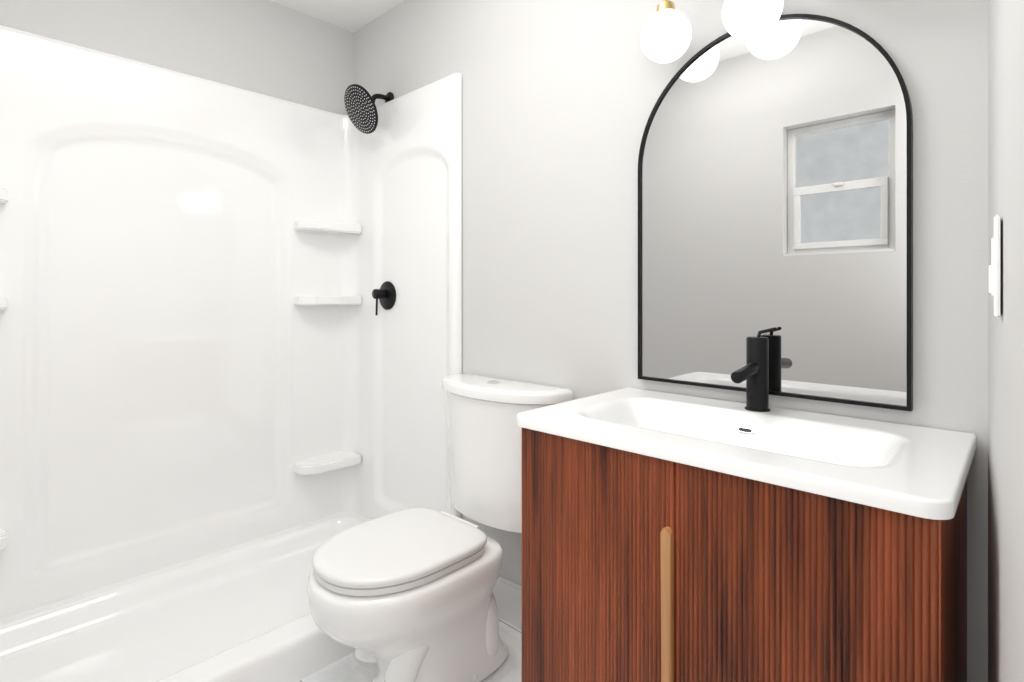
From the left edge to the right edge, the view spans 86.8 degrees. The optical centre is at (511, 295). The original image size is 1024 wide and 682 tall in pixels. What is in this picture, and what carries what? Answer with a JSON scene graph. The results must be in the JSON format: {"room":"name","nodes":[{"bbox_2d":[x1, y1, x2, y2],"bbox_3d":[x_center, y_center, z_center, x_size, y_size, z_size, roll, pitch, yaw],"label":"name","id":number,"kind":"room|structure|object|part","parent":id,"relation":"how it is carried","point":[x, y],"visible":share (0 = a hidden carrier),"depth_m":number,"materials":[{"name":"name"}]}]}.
{"room":"bathroom","nodes":[
{"label":"bathroom","id":0,"kind":"room"},
{"bbox_2d":[0,0,352,114],"bbox_3d":[-1.376,-0.065,2.024,0.120,2.380,1.670,0,0,43],"label":"wall","id":1,"kind":"structure","parent":0,"point":[271,48],"depth_m":2.16,"materials":[{"name":"white paint"}]},
{"bbox_2d":[270,0,403,32],"bbox_3d":[-0.379,-1.295,1.164,2.750,0.080,1.790,0,0,43],"label":"ceiling","id":2,"kind":"structure","parent":0,"point":[352,16],"depth_m":2.38,"materials":[{"name":"white paint"}]},
{"bbox_2d":[298,617,521,681],"bbox_3d":[-0.379,1.155,1.164,2.750,0.060,1.790,0,0,43],"label":"floor","id":3,"kind":"structure","parent":0,"point":[350,668],"depth_m":1.63,"materials":[{"name":"tile"}]},
{"bbox_2d":[0,24,461,681],"bbox_3d":[-0.991,0.117,1.764,0.788,2.015,1.514,0,0,43],"label":"shower surround","id":4,"kind":"object","parent":3,"relation":"on","point":[230,338],"visible":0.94,"depth_m":2.04,"materials":[{"name":"white plastic"}]},
{"bbox_2d":[307,373,572,681],"bbox_3d":[-0.240,0.704,1.595,0.526,0.842,0.712,0,0,43],"label":"toilet","id":5,"kind":"object","parent":3,"relation":"on","point":[405,595],"visible":1,"depth_m":1.50,"materials":[{"name":"white ceramic"}]},
{"bbox_3d":[-0.316,0.701,1.514,0.372,0.045,0.466,0,0,43],"label":"seat","id":6,"kind":"part","parent":5,"relation":"part of","materials":[{"name":"white plastic"}]},
{"bbox_3d":[-0.063,0.507,1.782,0.526,0.440,0.197,0,0,43],"label":"tank","id":7,"kind":"part","parent":5,"relation":"part of","materials":[{"name":"white ceramic"}]},
{"bbox_2d":[517,327,975,681],"bbox_3d":[0.441,0.599,1.118,0.763,1.052,0.486,0,0,43],"label":"bathroom vanity","id":8,"kind":"object","parent":3,"relation":"on","point":[674,537],"visible":1,"depth_m":0.93,"materials":[{"name":"brown wood"}]},
{"bbox_3d":[0.158,0.661,1.086,0.364,0.738,0.019,0,0,43],"label":"door","id":9,"kind":"part","parent":8,"relation":"part of","materials":[{"name":"brown wood"}]},
{"bbox_3d":[0.275,0.637,0.958,0.019,0.455,0.014,0,0,43],"label":"handle","id":10,"kind":"part","parent":8,"relation":"part of","materials":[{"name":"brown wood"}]},
{"bbox_2d":[730,327,776,412],"bbox_3d":[0.536,0.168,1.214,0.060,0.191,0.160,0,0,43],"label":"faucet","id":11,"kind":"object","parent":8,"relation":"on","point":[755,372],"depth_m":1.23,"materials":[{"name":"black metal"}]},
{"bbox_3d":[0.425,0.661,0.834,0.364,0.738,0.019,0,0,43],"label":"door","id":12,"kind":"part","parent":8,"relation":"part of","materials":[{"name":"brown wood"}]},
{"bbox_2d":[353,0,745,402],"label":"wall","id":13,"kind":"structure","parent":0,"point":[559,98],"depth_m":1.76,"materials":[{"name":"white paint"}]},
{"bbox_2d":[492,575,521,629],"bbox_3d":[0.072,1.055,1.794,0.700,0.140,0.013,0,0,43],"label":"baseboard","id":14,"kind":"structure","parent":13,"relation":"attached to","point":[507,593],"depth_m":1.86,"materials":[{"name":"white"}]},
{"bbox_2d":[769,0,987,681],"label":"wall","id":15,"kind":"structure","parent":0,"point":[939,48],"depth_m":1.06,"materials":[{"name":"white paint"}]},
{"bbox_2d":[640,0,782,62],"bbox_3d":[0.542,-0.920,1.228,0.560,0.667,0.139,0,0,43],"label":"vanity light","id":16,"kind":"object","parent":15,"relation":"attached to","point":[666,32],"visible":1,"depth_m":1.30,"materials":[{"name":"white glass"}]},
{"bbox_2d":[638,14,912,411],"bbox_3d":[0.582,-0.211,1.304,0.618,0.887,0.022,0,0,43],"label":"mirror","id":17,"kind":"object","parent":15,"relation":"attached to","point":[775,176],"visible":0.85,"depth_m":1.25,"materials":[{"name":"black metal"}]},
{"bbox_2d":[988,0,1023,681],"bbox_3d":[0.405,-0.065,0.340,0.221,2.380,1.670,0,0,43],"label":"wall","id":18,"kind":"structure","parent":0,"point":[1006,358],"depth_m":0.56,"materials":[{"name":"white paint"}]},
{"bbox_2d":[989,215,1000,316],"bbox_3d":[0.563,-0.033,0.632,0.010,0.115,0.070,0,0,43],"label":"light switch","id":19,"kind":"object","parent":18,"relation":"attached to","point":[995,278],"visible":0.98,"depth_m":0.61,"materials":[{"name":"white plastic"}]}
]}

